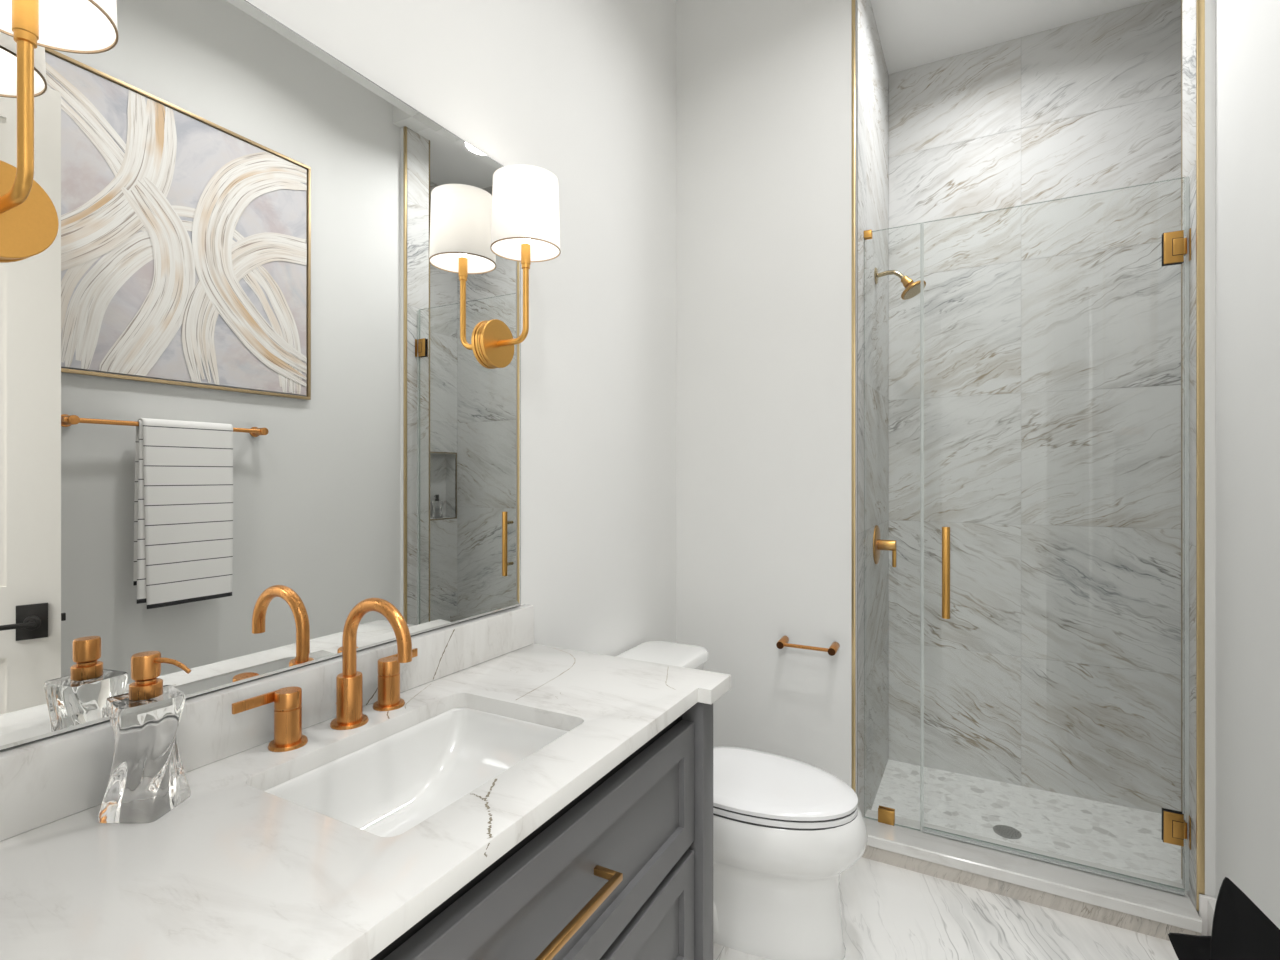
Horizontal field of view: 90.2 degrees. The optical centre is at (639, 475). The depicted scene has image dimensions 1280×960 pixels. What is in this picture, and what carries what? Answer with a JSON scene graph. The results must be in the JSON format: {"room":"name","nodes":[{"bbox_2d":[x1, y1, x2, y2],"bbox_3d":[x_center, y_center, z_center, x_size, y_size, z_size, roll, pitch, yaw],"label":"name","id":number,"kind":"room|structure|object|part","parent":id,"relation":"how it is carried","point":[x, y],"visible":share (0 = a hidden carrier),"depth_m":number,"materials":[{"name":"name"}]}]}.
{"room":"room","nodes":[
{"label":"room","id":0,"kind":"room"},
{"bbox_2d":[246,0,675,655],"bbox_3d":[-0.495,-0.315,1.465,0.118,3.260,2.465,0,0,28],"label":"wall","id":1,"kind":"structure","parent":0,"point":[582,92],"depth_m":1.93,"materials":[{"name":"paint"}]},
{"bbox_2d":[0,0,520,750],"bbox_3d":[-0.581,-0.219,1.171,0.012,1.115,1.118,0,0,28],"label":"mirror","id":2,"kind":"object","parent":1,"relation":"attached to","point":[249,397],"visible":0.79,"depth_m":1.03,"materials":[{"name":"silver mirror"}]},
{"bbox_2d":[0,0,117,258],"bbox_3d":[-0.708,-0.483,0.732,0.182,0.440,0.164,0,0,28],"label":"wall sconce","id":3,"kind":"object","parent":2,"relation":"attached to","point":[29,223],"visible":1,"depth_m":0.78,"materials":[{"name":"gold metal"}]},
{"bbox_3d":[-0.735,-0.407,0.746,0.092,0.185,0.014,0,0,28],"label":"arm","id":4,"kind":"part","parent":3,"relation":"part of","materials":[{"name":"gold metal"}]},
{"bbox_3d":[-0.776,-0.322,0.769,0.009,0.117,0.117,0,0,28],"label":"plate","id":5,"kind":"part","parent":3,"relation":"part of","materials":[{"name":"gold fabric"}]},
{"bbox_3d":[-0.700,-0.619,0.728,0.163,0.168,0.163,0,0,28],"label":"lamp shade","id":6,"kind":"part","parent":3,"relation":"part of","materials":[{"name":"white fabric"}]},
{"bbox_2d":[478,164,560,367],"bbox_3d":[-0.279,-0.483,1.523,0.182,0.440,0.164,0,0,28],"label":"wall sconce","id":7,"kind":"object","parent":2,"relation":"attached to","point":[525,227],"visible":1,"depth_m":1.47,"materials":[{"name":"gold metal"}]},
{"bbox_3d":[-0.355,-0.322,1.564,0.008,0.114,0.114,0,0,28],"label":"wall plate","id":8,"kind":"part","parent":7,"relation":"part of","materials":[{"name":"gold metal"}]},
{"bbox_3d":[-0.347,-0.322,1.560,0.009,0.117,0.117,0,0,28],"label":"plate","id":9,"kind":"part","parent":7,"relation":"part of","materials":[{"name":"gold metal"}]},
{"bbox_3d":[-0.306,-0.407,1.537,0.092,0.185,0.014,0,0,28],"label":"arm","id":10,"kind":"part","parent":7,"relation":"part of","materials":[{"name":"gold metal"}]},
{"bbox_3d":[-0.272,-0.619,1.519,0.163,0.168,0.163,0,0,28],"label":"lamp shade","id":11,"kind":"part","parent":7,"relation":"part of","materials":[{"name":"white fabric"}]},
{"bbox_3d":[-0.272,-0.585,1.519,0.039,0.070,0.039,0,0,28],"label":"bulb","id":12,"kind":"part","parent":7,"relation":"part of","materials":[{"name":"white glass"}]},
{"bbox_2d":[0,604,533,840],"bbox_3d":[-0.572,0.390,1.165,0.031,0.101,1.175,0,0,28],"label":"backsplash","id":13,"kind":"structure","parent":1,"relation":"attached to","point":[48,780],"depth_m":0.99,"materials":[{"name":"white stone"}]},
{"bbox_2d":[676,0,851,787],"bbox_3d":[0.992,-0.315,2.130,2.100,3.260,0.120,0,0,28],"label":"wall","id":14,"kind":"structure","parent":0,"point":[764,87],"depth_m":2.35,"materials":[{"name":"paint"}]},
{"bbox_2d":[776,636,839,655],"bbox_3d":[0.589,0.596,2.240,0.205,0.033,0.072,0,0,28],"label":"paper holder","id":15,"kind":"object","parent":14,"relation":"attached to","point":[784,640],"visible":1,"depth_m":2.21,"materials":[{"name":"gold metal"}]},
{"bbox_3d":[0.510,0.596,2.282,0.027,0.033,0.072,0,0,28],"label":"post","id":16,"kind":"part","parent":15,"relation":"part of","materials":[{"name":"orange metal"}]},
{"bbox_3d":[0.667,0.596,2.197,0.027,0.033,0.072,0,0,28],"label":"post","id":17,"kind":"part","parent":15,"relation":"part of","materials":[{"name":"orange metal"}]},
{"bbox_2d":[864,230,894,825],"bbox_3d":[0.894,0.177,2.266,0.187,2.118,0.024,0,0,28],"label":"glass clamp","id":18,"kind":"object","parent":14,"relation":"attached to","point":[886,815],"visible":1,"depth_m":2.27,"materials":[{"name":"gold"}]},
{"bbox_2d":[1199,894,1216,935],"bbox_3d":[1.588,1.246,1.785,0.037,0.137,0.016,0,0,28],"label":"baseboard","id":19,"kind":"structure","parent":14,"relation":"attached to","point":[1203,899],"depth_m":1.78,"materials":[{"name":"paint"}]},
{"bbox_2d":[855,0,887,818],"bbox_3d":[0.884,-0.225,2.571,0.120,3.180,0.792,0,0,28],"label":"wall","id":20,"kind":"structure","parent":0,"point":[871,73],"depth_m":2.44,"materials":[{"name":"stone"}]},
{"bbox_2d":[852,0,854,790],"bbox_3d":[0.738,-0.293,2.204,0.013,3.044,0.014,0,0,28],"label":"trim","id":21,"kind":"structure","parent":20,"relation":"attached to","point":[853,1],"depth_m":2.20,"materials":[{"name":"gold metal"}]},
{"bbox_2d":[873,525,896,566],"bbox_3d":[0.979,0.281,2.540,0.076,0.163,0.156,0,0,28],"label":"shower valve","id":22,"kind":"object","parent":20,"relation":"attached to","point":[890,545],"visible":1,"depth_m":2.52,"materials":[{"name":"gold metal"}]},
{"bbox_3d":[1.006,0.310,2.526,0.014,0.103,0.018,0,0,28],"label":"lever","id":23,"kind":"part","parent":22,"relation":"part of","materials":[{"name":"gold metal"}]},
{"bbox_2d":[874,267,925,299],"bbox_3d":[1.021,-0.761,2.503,0.185,0.138,0.100,0,0,28],"label":"shower","id":24,"kind":"object","parent":20,"relation":"attached to","point":[912,289],"visible":1,"depth_m":2.48,"materials":[{"name":"gold metal"}]},
{"bbox_3d":[0.993,-0.787,2.522,0.109,0.048,0.017,0,0,28],"label":"arm","id":25,"kind":"part","parent":24,"relation":"part of","materials":[{"name":"gold metal"}]},
{"bbox_2d":[713,759,1181,959],"bbox_3d":[0.238,1.330,0.371,2.450,0.090,5.520,0,0,28],"label":"floor","id":26,"kind":"structure","parent":0,"point":[889,912],"depth_m":2.04,"materials":[{"name":"stone"}]},
{"bbox_2d":[371,702,712,959],"bbox_3d":[-0.333,0.893,1.037,0.571,0.843,1.098,0,0,28],"label":"vanity cabinet","id":27,"kind":"object","parent":26,"relation":"on","point":[624,870],"visible":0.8,"depth_m":1.05,"materials":[{"name":"grey paint"}]},
{"bbox_2d":[0,644,730,959],"bbox_3d":[-0.332,0.456,1.036,0.577,0.030,1.175,0,0,28],"label":"countertop","id":28,"kind":"structure","parent":27,"relation":"on","point":[237,870],"depth_m":0.77,"materials":[{"name":"white stone"}]},
{"bbox_2d":[98,651,190,822],"bbox_3d":[-0.654,0.338,0.846,0.097,0.205,0.097,0,0,-36],"label":"soap dispenser","id":29,"kind":"object","parent":28,"relation":"on","point":[148,779],"visible":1,"depth_m":0.82,"materials":[{"name":"clear glass"}]},
{"bbox_3d":[-0.617,0.250,0.841,0.056,0.020,0.007,0,0,7],"label":"spout","id":30,"kind":"part","parent":29,"relation":"part of","materials":[{"name":"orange metal"}]},
{"bbox_2d":[232,598,417,751],"bbox_3d":[-0.471,0.326,1.103,0.189,0.229,0.361,0,0,28],"label":"faucet","id":31,"kind":"object","parent":28,"relation":"on","point":[288,736],"visible":1,"depth_m":1.11,"materials":[{"name":"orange metal"}]},
{"bbox_3d":[-0.609,0.359,1.015,0.006,0.016,0.074,0,0,28],"label":"lever","id":32,"kind":"part","parent":31,"relation":"part of","materials":[{"name":"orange metal"}]},
{"bbox_3d":[-0.577,0.394,1.046,0.040,0.083,0.040,0,0,28],"label":"handle","id":33,"kind":"part","parent":31,"relation":"part of","materials":[{"name":"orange metal"}]},
{"bbox_3d":[-0.456,0.284,1.103,0.163,0.145,0.023,0,0,28],"label":"spout","id":34,"kind":"part","parent":31,"relation":"part of","materials":[{"name":"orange metal"}]},
{"bbox_3d":[-0.481,0.394,1.223,0.040,0.083,0.040,0,0,28],"label":"handle","id":35,"kind":"part","parent":31,"relation":"part of","materials":[{"name":"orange metal"}]},
{"bbox_3d":[-0.472,0.359,1.267,0.006,0.016,0.074,0,0,28],"label":"lever","id":36,"kind":"part","parent":31,"relation":"part of","materials":[{"name":"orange metal"}]},
{"bbox_2d":[265,707,568,836],"bbox_3d":[-0.336,0.542,1.038,0.359,0.141,0.480,0,0,28],"label":"sink","id":37,"kind":"object","parent":28,"relation":"in","point":[386,787],"visible":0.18,"depth_m":1.18,"materials":[{"name":"white ceramic"}]},
{"bbox_3d":[-0.106,0.630,0.907,0.048,0.011,0.244,0,0,28],"label":"drawer pull","id":38,"kind":"part","parent":27,"relation":"part of","materials":[{"name":"gold metal"}]},
{"bbox_3d":[-0.128,0.907,0.924,0.030,0.241,0.960,0,0,28],"label":"drawer","id":39,"kind":"part","parent":27,"relation":"part of","materials":[{"name":"grey paint"}]},
{"bbox_3d":[0.125,0.893,1.379,0.049,0.843,0.059,0,0,28],"label":"leg","id":40,"kind":"part","parent":27,"relation":"part of","materials":[{"name":"grey paint"}]},
{"bbox_2d":[615,641,867,959],"bbox_3d":[0.269,0.950,1.901,0.780,0.731,0.460,0,0,28],"label":"toilet","id":41,"kind":"object","parent":26,"relation":"on","point":[786,830],"visible":0.52,"depth_m":1.73,"materials":[{"name":"ceramic"}]},
{"bbox_3d":[0.034,0.602,2.029,0.245,0.036,0.460,0,0,28],"label":"tank lid","id":42,"kind":"part","parent":41,"relation":"part of","materials":[{"name":"white ceramic"}]},
{"bbox_3d":[0.046,0.818,2.022,0.240,0.394,0.438,0,0,28],"label":"tank","id":43,"kind":"part","parent":41,"relation":"part of","materials":[{"name":"white ceramic"}]},
{"bbox_3d":[0.358,0.911,1.853,0.525,0.018,0.364,0,0,28],"label":"seat","id":44,"kind":"part","parent":41,"relation":"part of","materials":[{"name":"plastic"}]},
{"bbox_3d":[0.358,0.887,1.853,0.525,0.024,0.368,0,0,28],"label":"lid","id":45,"kind":"part","parent":41,"relation":"part of","materials":[{"name":"plastic"}]},
{"bbox_3d":[0.338,1.117,1.864,0.623,0.395,0.384,0,0,28],"label":"bowl","id":46,"kind":"part","parent":41,"relation":"part of","materials":[{"name":"white ceramic"}]},
{"bbox_2d":[993,825,1021,838],"bbox_3d":[1.323,1.283,2.300,0.090,0.003,0.090,0,0,28],"label":"shower drain","id":47,"kind":"object","parent":26,"relation":"on","point":[1005,831],"visible":1,"depth_m":2.30,"materials":[{"name":"metal"}]},
{"bbox_2d":[861,809,1201,940],"bbox_3d":[1.197,1.272,2.071,0.920,0.086,0.209,0,0,28],"label":"shower curb","id":48,"kind":"object","parent":26,"relation":"on","point":[1138,908],"visible":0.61,"depth_m":1.99,"materials":[{"name":"stone"}]},
{"bbox_2d":[1168,877,1279,959],"bbox_3d":[1.074,1.016,1.121,0.200,0.596,0.207,0,0,-14],"label":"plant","id":49,"kind":"object","parent":26,"relation":"on","point":[1241,930],"visible":1,"depth_m":1.14,"materials":[{"name":"black plant"}]},
{"bbox_2d":[870,0,1151,74],"bbox_3d":[1.566,-1.855,2.340,1.550,0.080,0.794,0,0,28],"label":"ceiling","id":50,"kind":"structure","parent":0,"point":[912,33],"depth_m":2.55,"materials":[{"name":"paint"}]},
{"bbox_2d":[888,0,1180,813],"bbox_3d":[1.714,-0.225,2.638,1.575,3.180,0.120,0,0,28],"label":"wall","id":51,"kind":"structure","parent":0,"point":[1034,180],"depth_m":2.61,"materials":[{"name":"stone"}]},
{"bbox_2d":[1182,0,1198,913],"bbox_3d":[1.841,-0.250,1.758,0.512,3.130,0.154,0,0,28],"label":"wall","id":52,"kind":"structure","parent":0,"point":[1188,6],"depth_m":1.88,"materials":[{"name":"stone"}]},
{"bbox_2d":[922,228,1190,895],"bbox_3d":[1.284,0.178,2.026,0.725,2.112,0.082,0,0,27],"label":"glass shower door","id":53,"kind":"structure","parent":52,"relation":"attached to","point":[1175,829],"depth_m":1.91,"materials":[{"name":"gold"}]},
{"bbox_3d":[1.021,0.324,2.129,0.025,0.305,0.025,0,0,28],"label":"pull handle","id":54,"kind":"part","parent":53,"relation":"part of","materials":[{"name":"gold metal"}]},
{"bbox_2d":[1181,0,1182,878],"bbox_3d":[1.653,-0.293,1.944,0.008,3.044,0.010,0,0,28],"label":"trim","id":55,"kind":"structure","parent":52,"relation":"attached to","point":[1181,0],"depth_m":1.94,"materials":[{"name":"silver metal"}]},
{"bbox_2d":[1196,0,1204,910],"bbox_3d":[1.584,-0.292,1.804,0.018,3.045,0.010,0,0,28],"label":"trim","id":56,"kind":"structure","parent":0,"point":[1200,4],"depth_m":1.80,"materials":[{"name":"gold metal"}]},
{"bbox_2d":[1205,0,1279,928],"bbox_3d":[1.142,-0.315,0.612,0.350,3.260,2.524,0,0,28],"label":"wall","id":57,"kind":"structure","parent":0,"point":[1242,37],"depth_m":1.61,"materials":[{"name":"paint"}]}
]}

